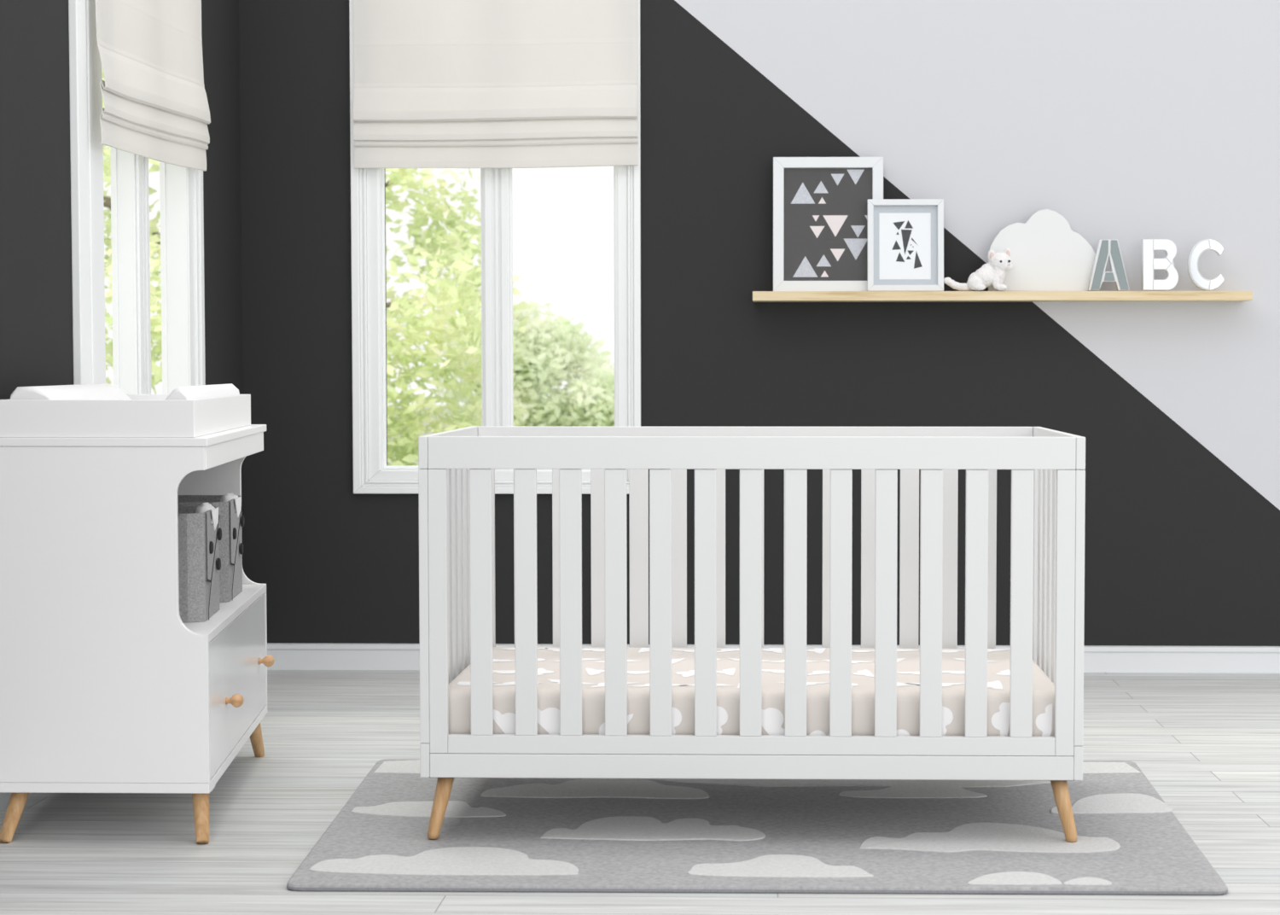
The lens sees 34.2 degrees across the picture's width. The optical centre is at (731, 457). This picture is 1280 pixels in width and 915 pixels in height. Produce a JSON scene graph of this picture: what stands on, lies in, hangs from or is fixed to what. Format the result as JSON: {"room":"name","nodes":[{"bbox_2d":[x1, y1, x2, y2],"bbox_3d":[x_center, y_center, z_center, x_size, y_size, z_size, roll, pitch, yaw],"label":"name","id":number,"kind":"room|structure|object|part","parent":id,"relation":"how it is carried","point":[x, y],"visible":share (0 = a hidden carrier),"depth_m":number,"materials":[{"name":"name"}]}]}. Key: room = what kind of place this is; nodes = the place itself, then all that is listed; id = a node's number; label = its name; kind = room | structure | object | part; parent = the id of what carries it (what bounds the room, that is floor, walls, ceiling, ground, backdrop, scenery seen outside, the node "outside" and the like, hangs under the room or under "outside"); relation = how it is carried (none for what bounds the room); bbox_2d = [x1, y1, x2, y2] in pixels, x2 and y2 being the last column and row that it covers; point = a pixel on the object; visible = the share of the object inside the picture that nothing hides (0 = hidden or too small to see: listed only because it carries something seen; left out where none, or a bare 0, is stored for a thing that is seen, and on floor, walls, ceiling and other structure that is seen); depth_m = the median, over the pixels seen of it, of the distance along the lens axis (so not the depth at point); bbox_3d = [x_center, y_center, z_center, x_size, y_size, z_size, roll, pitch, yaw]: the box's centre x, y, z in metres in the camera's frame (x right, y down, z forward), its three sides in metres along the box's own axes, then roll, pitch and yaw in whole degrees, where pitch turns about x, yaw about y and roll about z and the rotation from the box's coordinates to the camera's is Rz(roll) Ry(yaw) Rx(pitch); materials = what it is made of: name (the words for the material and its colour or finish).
{"room":"children's room","nodes":[
{"label":"children's room","id":0,"kind":"room"},
{"bbox_2d":[0,0,244,572],"bbox_3d":[-1.740,-0.492,2.671,0.072,2.750,8.300,0,3,1],"label":"wall","id":1,"kind":"structure","parent":0,"point":[37,345],"depth_m":5.04,"materials":[{"name":"grey paint"}]},
{"bbox_2d":[0,791,30,810],"bbox_3d":[-1.696,0.839,2.719,0.017,0.086,8.282,0,3,1],"label":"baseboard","id":2,"kind":"structure","parent":1,"relation":"attached to","point":[4,796],"depth_m":4.70,"materials":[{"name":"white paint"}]},
{"bbox_2d":[68,0,205,394],"bbox_3d":[-1.660,-0.831,5.726,0.094,2.020,1.124,0,3,1],"label":"window","id":3,"kind":"structure","parent":1,"relation":"in","point":[181,189],"depth_m":5.72,"materials":[{"name":"white paint"}]},
{"bbox_3d":[-1.703,-0.823,5.553,0.016,1.828,0.312,0,2,1],"label":"sash","id":4,"kind":"part","parent":3,"relation":"part of","materials":[{"name":"white paint"}]},
{"bbox_2d":[95,0,210,171],"bbox_3d":[-1.582,-1.341,5.702,0.035,1.057,0.965,0,3,1],"label":"blind","id":5,"kind":"object","parent":3,"relation":"attached to","point":[156,107],"visible":1,"depth_m":5.69,"materials":[{"name":"fabric"}]},
{"bbox_3d":[-1.693,-0.842,5.991,0.016,1.828,0.344,0,2,1],"label":"sash","id":6,"kind":"part","parent":3,"relation":"part of","materials":[{"name":"white paint"}]},
{"bbox_2d":[0,669,1279,914],"bbox_3d":[1.204,0.906,2.740,6.115,0.050,8.450,0,3,1],"label":"floor","id":7,"kind":"structure","parent":0,"point":[1207,743],"depth_m":4.53,"materials":[{"name":"grey wood"}]},
{"bbox_2d":[0,424,274,843],"bbox_3d":[-1.350,0.364,4.835,0.484,0.856,1.090,0,3,-6],"label":"dresser","id":8,"kind":"object","parent":7,"relation":"on","point":[105,687],"visible":0.95,"depth_m":4.32,"materials":[{"name":"white paint"}]},
{"bbox_3d":[-1.521,0.754,4.391,0.035,0.116,0.086,1,3,23],"label":"leg","id":9,"kind":"part","parent":8,"relation":"part of","materials":[{"name":"brown wood"}]},
{"bbox_3d":[-1.312,0.329,4.328,0.444,0.703,0.018,0,2,1],"label":"panel","id":10,"kind":"part","parent":8,"relation":"part of","materials":[{"name":"white paint"}]},
{"bbox_2d":[10,383,239,400],"bbox_3d":[-1.365,-0.114,4.751,0.377,0.105,0.893,0,3,-6],"label":"changing pad","id":11,"kind":"object","parent":8,"relation":"on","point":[105,391],"visible":0.34,"depth_m":4.58,"materials":[{"name":"white fabric"}]},
{"bbox_2d":[0,394,250,437],"bbox_3d":[-1.369,-0.101,4.772,0.409,0.078,0.986,0,3,-6],"label":"tray","id":12,"kind":"object","parent":8,"relation":"on","point":[146,416],"visible":0.91,"depth_m":4.31,"materials":[{"name":"white paint"}]},
{"bbox_3d":[-1.362,-0.054,4.815,0.442,0.018,1.090,0,3,-6],"label":"panel","id":13,"kind":"part","parent":8,"relation":"part of","materials":[{"name":"white paint"}]},
{"bbox_3d":[-1.364,0.669,4.846,0.439,0.021,1.084,0,3,-6],"label":"panel","id":14,"kind":"part","parent":8,"relation":"part of","materials":[{"name":"white paint"}]},
{"bbox_2d":[177,502,221,622],"bbox_3d":[-1.308,0.228,4.647,0.326,0.252,0.258,0,3,1],"label":"storage bin","id":15,"kind":"object","parent":8,"relation":"on","point":[200,533],"visible":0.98,"depth_m":4.53,"materials":[{"name":"grey fabric"}]},
{"bbox_3d":[-1.121,0.755,4.381,0.035,0.116,0.086,-1,3,-14],"label":"leg","id":16,"kind":"part","parent":8,"relation":"part of","materials":[{"name":"brown wood"}]},
{"bbox_2d":[177,492,244,602],"bbox_3d":[-1.348,0.211,5.035,0.329,0.251,0.278,0,3,1],"label":"storage bin","id":17,"kind":"object","parent":8,"relation":"on","point":[231,520],"visible":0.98,"depth_m":4.96,"materials":[{"name":"grey fabric"}]},
{"bbox_3d":[-1.417,0.285,5.332,0.444,0.703,0.018,0,2,1],"label":"panel","id":18,"kind":"part","parent":8,"relation":"part of","materials":[{"name":"white paint"}]},
{"bbox_3d":[-1.153,-0.020,4.811,0.018,0.049,0.993,0,3,-6],"label":"rail","id":19,"kind":"part","parent":8,"relation":"part of","materials":[{"name":"white paint"}]},
{"bbox_3d":[-1.100,0.538,4.593,0.040,0.031,0.030,0,2,1],"label":"knob","id":20,"kind":"part","parent":8,"relation":"part of","materials":[{"name":"brown wood"}]},
{"bbox_3d":[-1.153,0.512,4.834,0.018,0.287,0.989,0,3,-6],"label":"drawer","id":21,"kind":"part","parent":8,"relation":"part of","materials":[{"name":"white paint"}]},
{"bbox_3d":[-1.218,0.715,5.303,0.036,0.114,0.077,0,2,1],"label":"leg","id":22,"kind":"part","parent":8,"relation":"part of","materials":[{"name":"brown wood"}]},
{"bbox_3d":[-1.162,0.508,5.183,0.040,0.031,0.030,0,2,1],"label":"knob","id":23,"kind":"part","parent":8,"relation":"part of","materials":[{"name":"brown wood"}]},
{"bbox_2d":[286,758,1227,895],"bbox_3d":[0.048,0.793,4.580,1.900,0.017,1.287,0,3,1],"label":"area rug","id":24,"kind":"object","parent":7,"relation":"on","point":[497,834],"visible":0.98,"depth_m":4.35,"materials":[{"name":"grey carpet"}]},
{"bbox_2d":[418,425,1085,842],"bbox_3d":[0.048,0.361,4.637,1.369,0.840,0.736,0,3,1],"label":"crib","id":25,"kind":"object","parent":24,"relation":"on","point":[456,471],"visible":0.88,"depth_m":4.27,"materials":[{"name":"white paint"}]},
{"bbox_3d":[-0.634,0.307,4.308,0.019,0.568,0.050,0,2,1],"label":"corner post","id":26,"kind":"part","parent":25,"relation":"part of","materials":[{"name":"white paint"}]},
{"bbox_3d":[-0.627,0.612,4.664,0.019,0.070,0.735,0,2,1],"label":"rail","id":27,"kind":"part","parent":25,"relation":"part of","materials":[{"name":"white paint"}]},
{"bbox_3d":[-0.608,0.727,4.343,0.061,0.134,0.034,-2,3,-32],"label":"leg","id":28,"kind":"part","parent":25,"relation":"part of","materials":[{"name":"brown wood"}]},
{"bbox_3d":[-0.627,-0.026,4.636,0.019,0.066,0.735,0,2,1],"label":"rail","id":29,"kind":"part","parent":25,"relation":"part of","materials":[{"name":"white paint"}]},
{"bbox_2d":[448,646,1054,736],"bbox_3d":[0.048,0.529,4.643,1.307,0.122,0.682,0,3,1],"label":"mattress","id":30,"kind":"object","parent":25,"relation":"on","point":[503,658],"visible":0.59,"depth_m":4.32,"materials":[{"name":"white fabric"}]},
{"bbox_3d":[0.040,-0.010,4.263,1.330,0.066,0.019,0,2,1],"label":"rail","id":31,"kind":"part","parent":25,"relation":"part of","materials":[{"name":"white paint"}]},
{"bbox_3d":[0.040,0.594,4.290,1.254,0.038,0.019,0,2,1],"label":"rail","id":32,"kind":"part","parent":25,"relation":"part of","materials":[{"name":"white paint"}]},
{"bbox_3d":[0.056,-0.041,4.979,1.330,0.066,0.019,0,2,1],"label":"rail","id":33,"kind":"part","parent":25,"relation":"part of","materials":[{"name":"white paint"}]},
{"bbox_3d":[0.731,0.278,4.962,0.019,0.568,0.050,0,2,1],"label":"corner post","id":34,"kind":"part","parent":25,"relation":"part of","materials":[{"name":"white paint"}]},
{"bbox_3d":[0.723,-0.025,4.606,0.019,0.066,0.735,0,2,1],"label":"rail","id":35,"kind":"part","parent":25,"relation":"part of","materials":[{"name":"white paint"}]},
{"bbox_3d":[0.692,0.728,4.314,0.061,0.134,0.034,2,3,34],"label":"leg","id":36,"kind":"part","parent":25,"relation":"part of","materials":[{"name":"brown wood"}]},
{"bbox_3d":[0.723,0.613,4.633,0.019,0.070,0.735,0,2,1],"label":"rail","id":37,"kind":"part","parent":25,"relation":"part of","materials":[{"name":"white paint"}]},
{"bbox_3d":[0.715,0.308,4.277,0.019,0.568,0.050,0,2,1],"label":"corner post","id":38,"kind":"part","parent":25,"relation":"part of","materials":[{"name":"white paint"}]},
{"bbox_2d":[238,0,1279,645],"bbox_3d":[1.313,-0.673,6.809,6.085,2.750,0.120,0,3,1],"label":"wall","id":39,"kind":"structure","parent":0,"point":[1129,121],"depth_m":6.78,"materials":[{"name":"paint"}]},
{"bbox_2d":[349,0,640,494],"bbox_3d":[-0.769,-0.877,6.793,0.948,1.992,0.056,0,3,1],"label":"window","id":40,"kind":"structure","parent":39,"relation":"in","point":[367,184],"depth_m":6.80,"materials":[{"name":"white paint"}]},
{"bbox_3d":[-0.982,-0.878,6.818,0.334,1.828,0.016,0,2,1],"label":"sash","id":41,"kind":"part","parent":40,"relation":"part of","materials":[{"name":"clear glass"}]},
{"bbox_2d":[353,0,637,168],"bbox_3d":[-0.765,-1.427,6.717,0.923,0.975,0.040,0,3,1],"label":"blind","id":42,"kind":"object","parent":40,"relation":"attached to","point":[439,84],"visible":1,"depth_m":6.73,"materials":[{"name":"fabric"}]},
{"bbox_3d":[-0.552,-0.878,6.809,0.350,1.828,0.016,0,2,1],"label":"sash","id":43,"kind":"part","parent":40,"relation":"part of","materials":[{"name":"clear glass"}]},
{"bbox_2d":[267,643,1279,672],"bbox_3d":[1.371,0.661,6.797,5.965,0.086,0.017,0,3,1],"label":"baseboard","id":44,"kind":"structure","parent":39,"relation":"attached to","point":[299,656],"depth_m":6.80,"materials":[{"name":"white paint"}]},
{"bbox_2d":[752,290,1252,302],"bbox_3d":[0.868,-0.520,6.700,1.596,0.030,0.130,0,3,1],"label":"floating shelf","id":45,"kind":"object","parent":39,"relation":"attached to","point":[758,296],"visible":1,"depth_m":6.64,"materials":[{"name":"brown wood"}]},
{"bbox_2d":[773,157,883,290],"bbox_3d":[0.314,-0.754,6.710,0.356,0.436,0.051,0,3,1],"label":"picture frame","id":46,"kind":"object","parent":45,"relation":"on","point":[820,209],"visible":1,"depth_m":6.71,"materials":[{"name":"white painted wood"},{"name":"glass"},{"name":"printed paper"}]},
{"bbox_2d":[783,168,872,280],"bbox_3d":[0.314,-0.753,6.714,0.287,0.367,0.004,0,-2,1],"label":"print","id":47,"kind":"object","parent":46,"relation":"attached to","point":[825,210],"depth_m":6.71,"materials":[{"name":"black paper"}]},
{"bbox_2d":[866,198,943,290],"bbox_3d":[0.561,-0.682,6.673,0.245,0.296,0.042,0,3,1],"label":"picture frame","id":48,"kind":"object","parent":45,"relation":"on","point":[905,236],"visible":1,"depth_m":6.67,"materials":[{"name":"white wood"}]},
{"bbox_2d":[878,212,930,279],"bbox_3d":[0.560,-0.680,6.676,0.165,0.215,0.001,0,-3,1],"label":"print","id":49,"kind":"object","parent":48,"relation":"attached to","point":[904,239],"depth_m":6.68},
{"bbox_2d":[943,247,1012,290],"bbox_3d":[0.793,-0.604,6.659,0.223,0.140,0.078,0,3,5],"label":"cat","id":50,"kind":"object","parent":45,"relation":"on","point":[992,273],"visible":1,"depth_m":6.63},
{"bbox_2d":[987,209,1096,290],"bbox_3d":[1.007,-0.670,6.706,0.355,0.264,0.012,0,3,1],"label":"decoration","id":51,"kind":"object","parent":45,"relation":"on","point":[1047,254],"visible":0.94,"depth_m":6.70,"materials":[{"name":"white plastic"}]},
{"bbox_2d":[1088,239,1129,290],"bbox_3d":[1.217,-0.620,6.680,0.133,0.162,0.028,0,3,1],"label":"letter","id":52,"kind":"object","parent":45,"relation":"on","point":[1109,249],"visible":1,"depth_m":6.67,"materials":[{"name":"wood"}]},
{"bbox_3d":[1.185,-0.619,6.668,0.054,0.158,0.002,0,2,1],"label":"mirror panel","id":53,"kind":"part","parent":52,"relation":"part of","materials":[{"name":"mirror"}]},
{"bbox_3d":[1.217,-0.582,6.669,0.035,0.027,0.002,0,2,1],"label":"mirror panel","id":54,"kind":"part","parent":52,"relation":"part of","materials":[{"name":"mirror"}]},
{"bbox_3d":[1.250,-0.619,6.667,0.059,0.158,0.002,0,2,1],"label":"mirror panel","id":55,"kind":"part","parent":52,"relation":"part of","materials":[{"name":"mirror"}]},
{"bbox_2d":[1141,238,1178,290],"bbox_3d":[1.381,-0.620,6.677,0.115,0.164,0.028,0,3,1],"label":"letter","id":56,"kind":"object","parent":45,"relation":"on","point":[1149,264],"visible":1,"depth_m":6.66,"materials":[{"name":"wood"}]},
{"bbox_3d":[1.340,-0.620,6.664,0.030,0.160,0.002,0,2,1],"label":"mirror panel","id":57,"kind":"part","parent":56,"relation":"part of","materials":[{"name":"white"}]},
{"bbox_3d":[1.385,-0.622,6.663,0.053,0.033,0.002,0,2,1],"label":"mirror panel","id":58,"kind":"part","parent":56,"relation":"part of","materials":[{"name":"white"}]},
{"bbox_3d":[1.394,-0.662,6.661,0.072,0.074,0.002,0,2,1],"label":"mirror panel","id":59,"kind":"part","parent":56,"relation":"part of","materials":[{"name":"white"}]},
{"bbox_3d":[1.397,-0.580,6.665,0.077,0.081,0.002,0,2,1],"label":"mirror panel","id":60,"kind":"part","parent":56,"relation":"part of","materials":[{"name":"white"}]},
{"bbox_2d":[1186,238,1224,290],"bbox_3d":[1.528,-0.620,6.673,0.117,0.164,0.028,0,3,1],"label":"letter","id":61,"kind":"object","parent":45,"relation":"on","point":[1196,278],"visible":1,"depth_m":6.66,"materials":[{"name":"wood"}]},
{"bbox_3d":[1.506,-0.619,6.661,0.064,0.156,0.002,0,2,1],"label":"mirror panel","id":62,"kind":"part","parent":61,"relation":"part of","materials":[{"name":"white"}]},
{"bbox_3d":[1.561,-0.564,6.662,0.043,0.047,0.002,0,2,1],"label":"mirror panel","id":63,"kind":"part","parent":61,"relation":"part of","materials":[{"name":"white"}]},
{"bbox_3d":[1.558,-0.675,6.657,0.043,0.046,0.002,0,2,1],"label":"mirror panel","id":64,"kind":"part","parent":61,"relation":"part of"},
{"label":"outside","id":65,"kind":"structure","parent":0,"visible":0},
{"bbox_2d":[387,407,533,465],"bbox_3d":[0.681,0.090,30.025,80.000,0.100,80.000,0,3,1],"label":"lawn","id":66,"kind":"structure","parent":65,"point":[425,424],"depth_m":48.58,"materials":[{"name":"green plant"}]},
{"bbox_2d":[101,64,534,465],"bbox_3d":[-4.192,-2.103,15.515,5.732,5.927,3.499,0,3,1],"label":"leafy tree","id":67,"kind":"object","parent":66,"relation":"on","point":[462,298],"visible":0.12,"depth_m":14.97,"materials":[{"name":"green plant"}]},
{"bbox_2d":[434,299,614,426],"bbox_3d":[-1.795,-0.363,20.431,2.406,2.377,1.714,0,3,1],"label":"tree","id":68,"kind":"object","parent":66,"relation":"on","point":[547,354],"visible":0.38,"depth_m":20.04,"materials":[{"name":"green plant"}]}
]}

